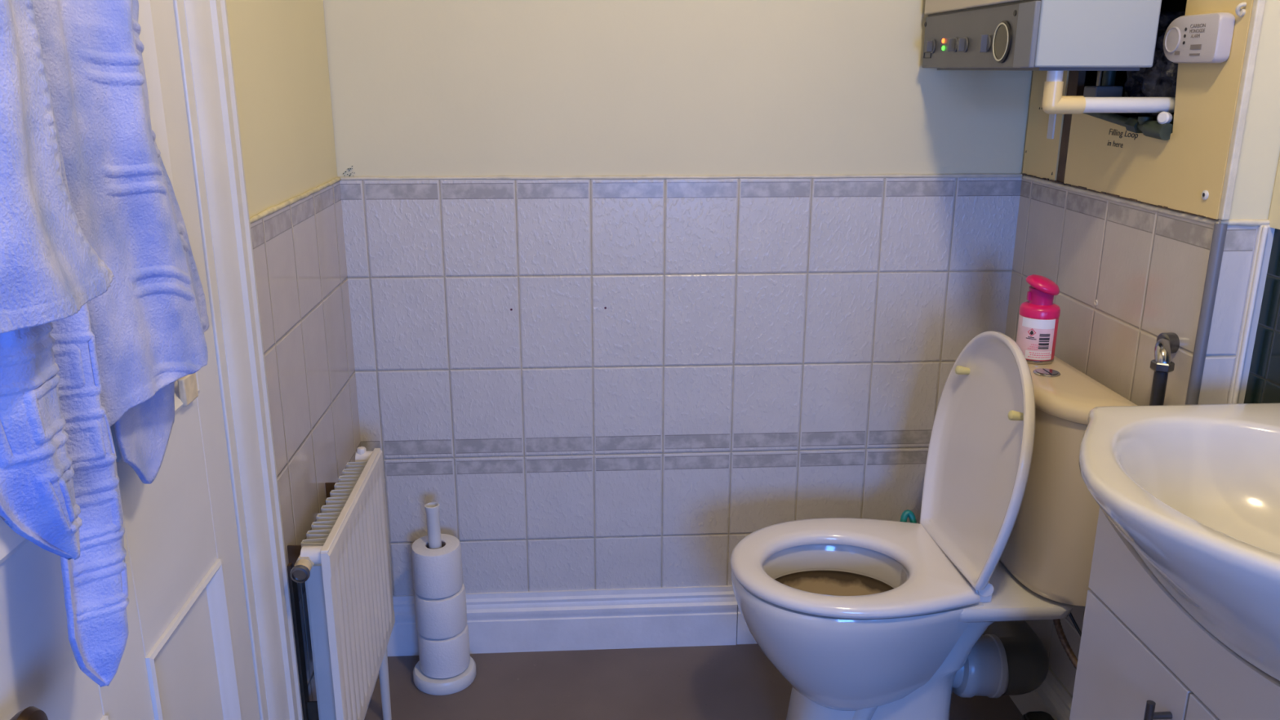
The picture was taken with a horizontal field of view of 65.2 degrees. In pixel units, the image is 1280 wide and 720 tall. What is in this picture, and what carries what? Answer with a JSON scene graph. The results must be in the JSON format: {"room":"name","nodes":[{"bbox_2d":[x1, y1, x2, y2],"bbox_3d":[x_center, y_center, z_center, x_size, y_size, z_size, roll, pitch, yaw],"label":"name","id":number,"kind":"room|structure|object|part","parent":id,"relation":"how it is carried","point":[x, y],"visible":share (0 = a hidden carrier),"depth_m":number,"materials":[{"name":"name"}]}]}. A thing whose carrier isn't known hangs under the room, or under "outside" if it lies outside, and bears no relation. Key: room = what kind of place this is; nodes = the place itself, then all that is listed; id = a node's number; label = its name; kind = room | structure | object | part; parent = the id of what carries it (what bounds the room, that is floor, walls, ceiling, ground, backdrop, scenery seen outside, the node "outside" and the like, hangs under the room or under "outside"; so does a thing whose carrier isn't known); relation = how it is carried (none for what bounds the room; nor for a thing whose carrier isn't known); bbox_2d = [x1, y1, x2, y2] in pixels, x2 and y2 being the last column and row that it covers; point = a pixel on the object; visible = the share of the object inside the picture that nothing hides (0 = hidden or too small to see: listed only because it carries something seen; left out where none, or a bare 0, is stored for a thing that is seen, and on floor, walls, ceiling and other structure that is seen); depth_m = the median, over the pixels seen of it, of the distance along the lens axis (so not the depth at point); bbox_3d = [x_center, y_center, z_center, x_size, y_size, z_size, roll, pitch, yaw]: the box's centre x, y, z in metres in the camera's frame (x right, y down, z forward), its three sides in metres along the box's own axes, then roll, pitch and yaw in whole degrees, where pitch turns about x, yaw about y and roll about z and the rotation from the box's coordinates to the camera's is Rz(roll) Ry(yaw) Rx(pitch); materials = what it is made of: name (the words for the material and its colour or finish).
{"room":"bathroom","nodes":[
{"label":"bathroom","id":0,"kind":"room"},
{"bbox_2d":[226,0,361,718],"bbox_3d":[-0.540,0.034,0.291,0.100,2.350,3.500,-1,16,-3],"label":"wall","id":1,"kind":"structure","parent":0,"point":[278,47],"depth_m":1.69,"materials":[{"name":"tile"}]},
{"bbox_2d":[0,0,260,719],"bbox_3d":[-0.525,0.025,0.933,0.098,1.987,0.731,-1,16,-3],"label":"door","id":2,"kind":"structure","parent":1,"relation":"in","point":[187,655],"depth_m":1.15,"materials":[{"name":"white paint"}]},
{"bbox_3d":[-0.521,-0.305,0.676,0.016,0.975,0.225,-1,16,-3],"label":"panel moulding","id":3,"kind":"part","parent":2,"relation":"part of","materials":[{"name":"white paint"}]},
{"bbox_3d":[-0.489,0.293,0.771,0.053,0.048,0.048,-1,16,-3],"label":"knob","id":4,"kind":"part","parent":2,"relation":"part of","materials":[{"name":"brown metal"}]},
{"bbox_3d":[-0.523,0.611,0.943,0.016,0.478,0.225,-1,16,-3],"label":"panel moulding","id":5,"kind":"part","parent":2,"relation":"part of","materials":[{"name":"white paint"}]},
{"bbox_3d":[-0.542,-0.396,0.989,0.016,0.975,0.228,-1,16,-3],"label":"panel moulding","id":6,"kind":"part","parent":2,"relation":"part of","materials":[{"name":"white paint"}]},
{"bbox_3d":[-0.543,0.519,1.255,0.016,0.478,0.228,-1,16,-3],"label":"panel moulding","id":7,"kind":"part","parent":2,"relation":"part of","materials":[{"name":"white paint"}]},
{"bbox_3d":[-0.456,-0.615,0.796,0.150,0.067,0.030,-1,16,-3],"label":"coat hook","id":8,"kind":"object","parent":2,"relation":"attached to","visible":0},
{"bbox_2d":[32,0,208,484],"bbox_3d":[-0.480,-0.235,0.945,0.066,0.743,0.295,-1,16,-3],"label":"towel","id":9,"kind":"object","parent":8,"relation":"hanging from","point":[148,327],"visible":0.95,"depth_m":0.91,"materials":[{"name":"blue fabric"}]},
{"bbox_2d":[173,0,268,719],"bbox_3d":[-0.578,0.015,0.927,0.103,2.030,0.795,-1,16,-3],"label":"trim","id":10,"kind":"structure","parent":1,"relation":"attached to","point":[179,6],"depth_m":1.31,"materials":[{"name":"white paint"}]},
{"bbox_2d":[183,0,303,719],"bbox_3d":[-0.519,-0.025,0.921,0.021,2.110,1.018,-1,16,-3],"label":"trim","id":11,"kind":"structure","parent":1,"relation":"attached to","point":[206,20],"depth_m":1.37,"materials":[{"name":"white paint"}]},
{"bbox_2d":[249,177,341,223],"bbox_3d":[-0.580,-0.267,1.672,0.011,0.011,0.680,-1,16,-3],"label":"trim","id":12,"kind":"structure","parent":1,"relation":"attached to","point":[273,209],"depth_m":1.65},
{"bbox_2d":[287,446,395,719],"bbox_3d":[-0.527,0.512,1.785,0.090,0.596,0.460,-1,16,-3],"label":"radiator","id":13,"kind":"object","parent":1,"relation":"attached to","point":[343,562],"visible":1,"depth_m":1.67,"materials":[{"name":"metal"}]},
{"bbox_3d":[-0.492,0.231,1.720,0.012,0.004,0.429,-1,16,-3],"label":"rail","id":14,"kind":"part","parent":13,"relation":"part of","materials":[{"name":"metal"}]},
{"bbox_3d":[-0.490,0.414,1.774,0.014,0.380,0.433,-1,16,-3],"label":"panel","id":15,"kind":"part","parent":13,"relation":"part of","materials":[{"name":"metal"}]},
{"bbox_2d":[363,673,378,719],"bbox_3d":[-0.573,0.692,1.973,0.018,0.145,0.600,-1,16,-3],"label":"baseboard","id":16,"kind":"structure","parent":1,"relation":"attached to","point":[378,673],"depth_m":2.13,"materials":[{"name":"white paint"}]},
{"bbox_2d":[323,0,1033,595],"bbox_3d":[0.131,-0.481,2.063,1.672,2.350,0.100,-1,16,-3],"label":"wall","id":17,"kind":"structure","parent":0,"point":[761,353],"depth_m":2.09,"materials":[{"name":"tile"}]},
{"bbox_2d":[386,585,757,656],"bbox_3d":[0.097,0.594,2.314,1.399,0.145,0.020,-1,16,-3],"label":"baseboard","id":18,"kind":"structure","parent":17,"relation":"attached to","point":[503,622],"depth_m":2.29,"materials":[{"name":"white paint"}]},
{"bbox_2d":[340,173,1022,180],"bbox_3d":[0.098,-0.373,2.042,1.399,0.010,0.010,-1,16,-3],"label":"trim","id":19,"kind":"structure","parent":17,"relation":"attached to","point":[966,175],"depth_m":2.04,"materials":[{"name":"white plastic"}]},
{"bbox_2d":[364,644,1022,719],"bbox_3d":[0.432,1.182,0.663,1.950,0.060,3.650,-1,16,-3],"label":"floor","id":20,"kind":"structure","parent":0,"point":[738,682],"depth_m":2.16,"materials":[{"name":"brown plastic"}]},
{"bbox_2d":[413,502,475,695],"bbox_3d":[-0.429,0.501,2.148,0.136,0.414,0.136,-1,16,-3],"label":"toilet roll holder","id":21,"kind":"object","parent":20,"relation":"on","point":[426,684],"visible":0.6,"depth_m":2.14,"materials":[{"name":"white plastic"}]},
{"bbox_2d":[417,624,470,678],"bbox_3d":[-0.428,0.625,2.184,0.109,0.096,0.109,-1,16,-3],"label":"toilet roll","id":22,"kind":"object","parent":21,"relation":"on","point":[445,658],"visible":0.73,"depth_m":2.14,"materials":[{"name":"paper"}]},
{"bbox_2d":[413,583,466,639],"bbox_3d":[-0.430,0.534,2.158,0.109,0.096,0.109,-1,16,-3],"label":"toilet roll","id":23,"kind":"object","parent":22,"relation":"on","point":[445,617],"visible":0.69,"depth_m":2.12,"materials":[{"name":"paper"}]},
{"bbox_2d":[411,533,462,599],"bbox_3d":[-0.432,0.438,2.129,0.104,0.106,0.104,-1,16,-3],"label":"toilet roll","id":24,"kind":"object","parent":23,"relation":"on","point":[437,573],"visible":0.94,"depth_m":2.09,"materials":[{"name":"paper"}]},
{"bbox_2d":[730,331,1137,719],"bbox_3d":[0.477,0.367,1.838,0.623,0.847,0.390,-1,16,-3],"label":"toilet","id":25,"kind":"object","parent":20,"relation":"on","point":[864,619],"visible":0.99,"depth_m":1.75,"materials":[{"name":"white ceramic"}]},
{"bbox_3d":[0.355,0.495,1.865,0.276,0.117,0.234,-1,16,-3],"label":"bowl interior","id":26,"kind":"part","parent":25,"relation":"part of","materials":[{"name":"ceramic"}]},
{"bbox_3d":[0.371,0.372,1.833,0.409,0.023,0.360,-1,16,-3],"label":"seat","id":27,"kind":"part","parent":25,"relation":"part of","materials":[{"name":"white plastic"}]},
{"bbox_3d":[0.376,0.509,1.873,0.414,0.255,0.348,-1,16,-3],"label":"bowl","id":28,"kind":"part","parent":25,"relation":"part of","materials":[{"name":"white ceramic"}]},
{"bbox_2d":[900,509,916,523],"bbox_3d":[0.538,0.321,2.005,0.033,0.039,0.025,-1,16,-3],"label":"clip","id":29,"kind":"object","parent":25,"relation":"attached to","point":[905,513],"visible":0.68,"depth_m":2.00,"materials":[{"name":"teal plastic"}]},
{"bbox_3d":[0.604,0.160,1.793,0.088,0.423,0.372,-1,16,-3],"label":"lid","id":30,"kind":"part","parent":25,"relation":"part of","materials":[{"name":"white plastic"}]},
{"bbox_2d":[952,621,1048,697],"bbox_3d":[0.674,0.534,2.078,0.216,0.124,0.462,-1,16,-3],"label":"pipe","id":31,"kind":"object","parent":25,"relation":"attached to","point":[1009,658],"visible":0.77,"depth_m":1.87,"materials":[{"name":"grey plastic"}]},
{"bbox_2d":[1016,274,1060,364],"bbox_3d":[0.724,-0.076,1.815,0.069,0.157,0.069,-1,16,-3],"label":"air freshener","id":32,"kind":"object","parent":25,"relation":"on","point":[1038,317],"visible":0.94,"depth_m":1.79,"materials":[{"name":"pink plastic"}]},
{"bbox_2d":[1027,343,1051,358],"bbox_3d":[0.720,-0.016,1.800,0.042,0.025,0.007,2,16,7],"label":"print","id":33,"kind":"object","parent":32,"relation":"on","point":[1034,350],"depth_m":1.80},
{"bbox_3d":[0.723,0.218,1.811,0.124,0.334,0.368,-1,16,-3],"label":"cistern tank","id":34,"kind":"part","parent":25,"relation":"part of","materials":[{"name":"beige ceramic"}]},
{"bbox_2d":[1053,618,1077,670],"bbox_3d":[0.777,0.509,1.771,0.018,0.156,0.124,-10,19,-32],"label":"hose","id":35,"kind":"object","parent":25,"relation":"attached to","point":[1057,624],"visible":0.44,"depth_m":1.79,"materials":[{"name":"brown metal"}]},
{"bbox_3d":[0.721,0.040,1.759,0.137,0.034,0.390,-1,16,-3],"label":"cistern lid","id":36,"kind":"part","parent":25,"relation":"part of","materials":[{"name":"beige ceramic"}]},
{"bbox_2d":[1021,711,1053,719],"bbox_3d":[0.774,0.739,1.919,0.062,0.089,0.102,-1,16,-3],"label":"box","id":37,"kind":"object","parent":20,"relation":"on","point":[1034,715],"visible":1,"depth_m":1.94,"materials":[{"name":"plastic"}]},
{"bbox_2d":[1069,506,1279,719],"bbox_3d":[0.773,0.610,1.249,0.320,0.712,0.486,-1,16,-3],"label":"vanity cabinet","id":38,"kind":"object","parent":20,"relation":"on","point":[1142,655],"visible":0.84,"depth_m":1.27,"materials":[{"name":"white laminate"}]},
{"bbox_3d":[0.646,0.593,1.363,0.017,0.491,0.242,-1,16,-3],"label":"cabinet door","id":39,"kind":"part","parent":38,"relation":"part of","materials":[{"name":"white laminate"}]},
{"bbox_3d":[0.629,0.474,1.226,0.033,0.126,0.010,-1,16,-3],"label":"handle","id":40,"kind":"part","parent":38,"relation":"part of","materials":[{"name":"silver metal"}]},
{"bbox_2d":[1078,402,1279,680],"bbox_3d":[0.720,0.222,1.132,0.425,0.178,0.548,-1,16,-3],"label":"washbasin","id":41,"kind":"object","parent":38,"relation":"in","point":[1194,490],"visible":1,"depth_m":1.24,"materials":[{"name":"white ceramic"}]},
{"bbox_3d":[0.661,0.661,1.129,0.017,0.491,0.242,-1,16,-3],"label":"cabinet door","id":42,"kind":"part","parent":38,"relation":"part of","materials":[{"name":"white laminate"}]},
{"bbox_2d":[1004,0,1213,695],"bbox_3d":[0.942,-0.387,1.746,0.250,2.350,0.662,-1,16,-3],"label":"wall","id":43,"kind":"structure","parent":0,"point":[1145,270],"depth_m":1.76,"materials":[{"name":"tile"}]},
{"bbox_2d":[1008,666,1072,719],"bbox_3d":[0.812,0.701,1.951,0.018,0.145,0.820,-1,16,-3],"label":"baseboard","id":44,"kind":"structure","parent":43,"relation":"attached to","point":[1051,697],"depth_m":1.97,"materials":[{"name":"beige paint"}]},
{"bbox_2d":[1022,71,1069,180],"bbox_3d":[0.804,-0.500,1.969,0.015,0.278,0.146,-1,16,-3],"label":"wall panel","id":45,"kind":"object","parent":43,"relation":"attached to","point":[1044,131],"visible":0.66,"depth_m":1.99,"materials":[{"name":"beige paint"}]},
{"bbox_2d":[1056,71,1085,182],"bbox_3d":[0.814,-0.494,1.874,0.013,0.318,0.038,-1,16,-3],"label":"batten","id":46,"kind":"object","parent":43,"relation":"attached to","point":[1076,81],"visible":0.21,"depth_m":1.89,"materials":[{"name":"brown wood"}]},
{"bbox_2d":[1068,612,1081,636],"bbox_3d":[0.790,0.479,1.778,0.014,0.134,0.145,-8,18,-25],"label":"cable","id":47,"kind":"object","parent":43,"relation":"attached to","point":[1070,615],"visible":0.23,"depth_m":1.80,"materials":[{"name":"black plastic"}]},
{"bbox_2d":[1093,299,1097,306],"bbox_3d":[0.817,-0.102,1.793,0.001,0.012,0.012,-1,16,-3],"label":"filled hole","id":48,"kind":"object","parent":43,"relation":"attached to","point":[1095,302],"visible":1,"depth_m":1.79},
{"bbox_2d":[1095,71,1102,85],"bbox_3d":[0.844,-0.578,1.815,0.015,0.724,0.015,-1,16,-3],"label":"vertical pipe","id":49,"kind":"object","parent":43,"relation":"in","point":[1100,73],"visible":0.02,"depth_m":1.83,"materials":[{"name":"silver metal"}]},
{"bbox_2d":[1101,71,1115,85],"bbox_3d":[0.846,-0.569,1.787,0.021,0.724,0.022,-1,16,-3],"label":"vertical pipe","id":50,"kind":"object","parent":43,"relation":"in","point":[1108,77],"visible":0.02,"depth_m":1.80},
{"bbox_2d":[1022,173,1218,220],"bbox_3d":[0.814,-0.295,1.759,0.006,0.003,0.652,-1,16,-3],"label":"trim","id":51,"kind":"structure","parent":43,"relation":"attached to","point":[1052,180],"depth_m":1.71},
{"bbox_2d":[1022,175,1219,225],"bbox_3d":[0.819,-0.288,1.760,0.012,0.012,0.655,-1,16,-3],"label":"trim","id":52,"kind":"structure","parent":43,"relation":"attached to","point":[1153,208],"depth_m":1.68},
{"bbox_2d":[1118,8,1185,116],"bbox_3d":[0.867,-0.501,1.693,0.040,0.174,0.166,-1,16,-3],"label":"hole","id":53,"kind":"object","parent":43,"relation":"in","point":[1160,80],"visible":0.33,"depth_m":1.66,"materials":[{"name":"black"}]},
{"bbox_2d":[1063,0,1253,219],"bbox_3d":[0.825,-0.877,1.495,0.018,1.266,0.471,-1,16,-3],"label":"wall panel","id":54,"kind":"object","parent":43,"relation":"attached to","point":[1185,171],"visible":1,"depth_m":1.52,"materials":[{"name":"beige paint"}]},
{"bbox_2d":[922,0,1161,71],"bbox_3d":[0.694,-0.860,1.653,0.267,0.732,0.494,-1,16,-3],"label":"boiler","id":55,"kind":"object","parent":54,"relation":"attached to","point":[1030,35],"visible":1,"depth_m":1.52,"materials":[{"name":"white metal"}]},
{"bbox_3d":[0.555,-0.601,1.915,0.014,0.026,0.026,-1,16,-3],"label":"control knob","id":56,"kind":"part","parent":55,"relation":"part of","materials":[{"name":"grey plastic"}]},
{"bbox_3d":[0.563,-0.568,1.803,0.014,0.026,0.026,-1,16,-3],"label":"control knob","id":57,"kind":"part","parent":55,"relation":"part of","materials":[{"name":"grey plastic"}]},
{"bbox_3d":[0.566,-0.553,1.756,0.014,0.026,0.026,-1,16,-3],"label":"control knob","id":58,"kind":"part","parent":55,"relation":"part of","materials":[{"name":"grey plastic"}]},
{"bbox_3d":[0.576,-0.565,1.762,0.007,0.096,0.431,-1,16,-3],"label":"control panel","id":59,"kind":"part","parent":55,"relation":"part of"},
{"bbox_3d":[0.572,-0.526,1.661,0.014,0.028,0.026,-1,16,-3],"label":"control knob","id":60,"kind":"part","parent":55,"relation":"part of","materials":[{"name":"grey plastic"}]},
{"bbox_3d":[0.675,-0.862,1.651,0.185,0.727,0.491,-1,16,-3],"label":"casing","id":61,"kind":"part","parent":55,"relation":"part of","materials":[{"name":"white metal"}]},
{"bbox_2d":[1042,71,1175,114],"bbox_3d":[0.733,-0.417,1.560,0.210,0.066,0.028,-1,16,-3],"label":"pipe","id":62,"kind":"object","parent":55,"relation":"attached to","point":[1053,100],"visible":0.99,"depth_m":1.55,"materials":[{"name":"white plastic"}]},
{"bbox_2d":[1082,111,1173,140],"bbox_3d":[0.810,-0.405,1.692,0.030,0.045,0.300,-1,16,-3],"label":"loop","id":63,"kind":"object","parent":54,"relation":"attached to","point":[1161,129],"visible":0.94,"depth_m":1.59,"materials":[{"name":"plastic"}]},
{"bbox_2d":[1083,85,1123,97],"bbox_3d":[0.819,-0.471,1.769,0.050,0.027,0.045,-1,16,-3],"label":"block","id":64,"kind":"object","parent":63,"relation":"attached to","point":[1089,91],"visible":0.56,"depth_m":1.75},
{"bbox_2d":[1163,12,1235,63],"bbox_3d":[0.815,-0.471,1.468,0.024,0.068,0.137,-1,16,-3],"label":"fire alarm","id":65,"kind":"object","parent":54,"relation":"attached to","point":[1201,37],"visible":1,"depth_m":1.44,"materials":[{"name":"plastic"}]},
{"bbox_2d":[1235,2,1246,17],"bbox_3d":[0.828,-0.483,1.379,0.014,0.020,0.014,-1,16,-3],"label":"hook","id":66,"kind":"object","parent":54,"relation":"attached to","point":[1241,12],"visible":1,"depth_m":1.38,"materials":[{"name":"white plastic"}]},
{"bbox_2d":[1148,332,1179,405],"bbox_3d":[0.812,0.384,1.660,0.034,0.876,0.080,10,19,30],"label":"pipe","id":67,"kind":"object","parent":43,"relation":"attached to","point":[1168,343],"visible":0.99,"depth_m":1.53,"materials":[{"name":"silver metal"}]},
{"bbox_2d":[1185,222,1227,404],"bbox_3d":[0.841,0.319,1.598,0.017,1.076,0.017,-1,16,-3],"label":"trim","id":68,"kind":"structure","parent":43,"relation":"attached to","point":[1220,230],"depth_m":1.48,"materials":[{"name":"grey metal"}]},
{"bbox_2d":[1197,0,1279,404],"bbox_3d":[0.923,-0.300,1.447,0.172,2.350,0.050,-1,16,-3],"label":"wall","id":69,"kind":"structure","parent":0,"point":[1260,154],"depth_m":1.44,"materials":[{"name":"tile"}]},
{"bbox_2d":[1217,0,1266,220],"bbox_3d":[0.841,-0.810,1.263,0.012,1.268,0.012,-1,16,-3],"label":"trim","id":70,"kind":"structure","parent":69,"relation":"attached to","point":[1258,7],"depth_m":1.39,"materials":[{"name":"white plastic"}]},
{"bbox_2d":[1218,219,1269,226],"bbox_3d":[0.874,-0.198,1.448,0.073,0.010,0.010,-1,16,-3],"label":"trim","id":71,"kind":"structure","parent":69,"relation":"attached to","point":[1230,222],"depth_m":1.44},
{"bbox_2d":[1227,224,1275,404],"bbox_3d":[0.909,0.321,1.596,0.025,1.074,0.018,-1,16,-3],"label":"trim","id":72,"kind":"structure","parent":69,"relation":"attached to","point":[1264,238],"depth_m":1.48,"materials":[{"name":"white paint"}]},
{"bbox_2d":[1243,156,1279,403],"bbox_3d":[1.059,0.102,0.068,0.120,2.350,2.835,-1,16,-3],"label":"wall","id":73,"kind":"structure","parent":0,"point":[1263,386],"depth_m":1.46,"materials":[{"name":"green tile"}]},
{"bbox_3d":[-0.441,-0.546,0.561,0.150,0.067,0.030,-1,16,-3],"label":"coat hook","id":74,"kind":"object","parent":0,"visible":0},
{"bbox_2d":[0,0,128,687],"bbox_3d":[-0.402,-0.094,0.642,0.079,0.842,0.400,-5,17,-18],"label":"towel","id":75,"kind":"object","parent":74,"relation":"hanging from","point":[60,490],"visible":1,"depth_m":0.68,"materials":[{"name":"blue fabric"}]}
]}

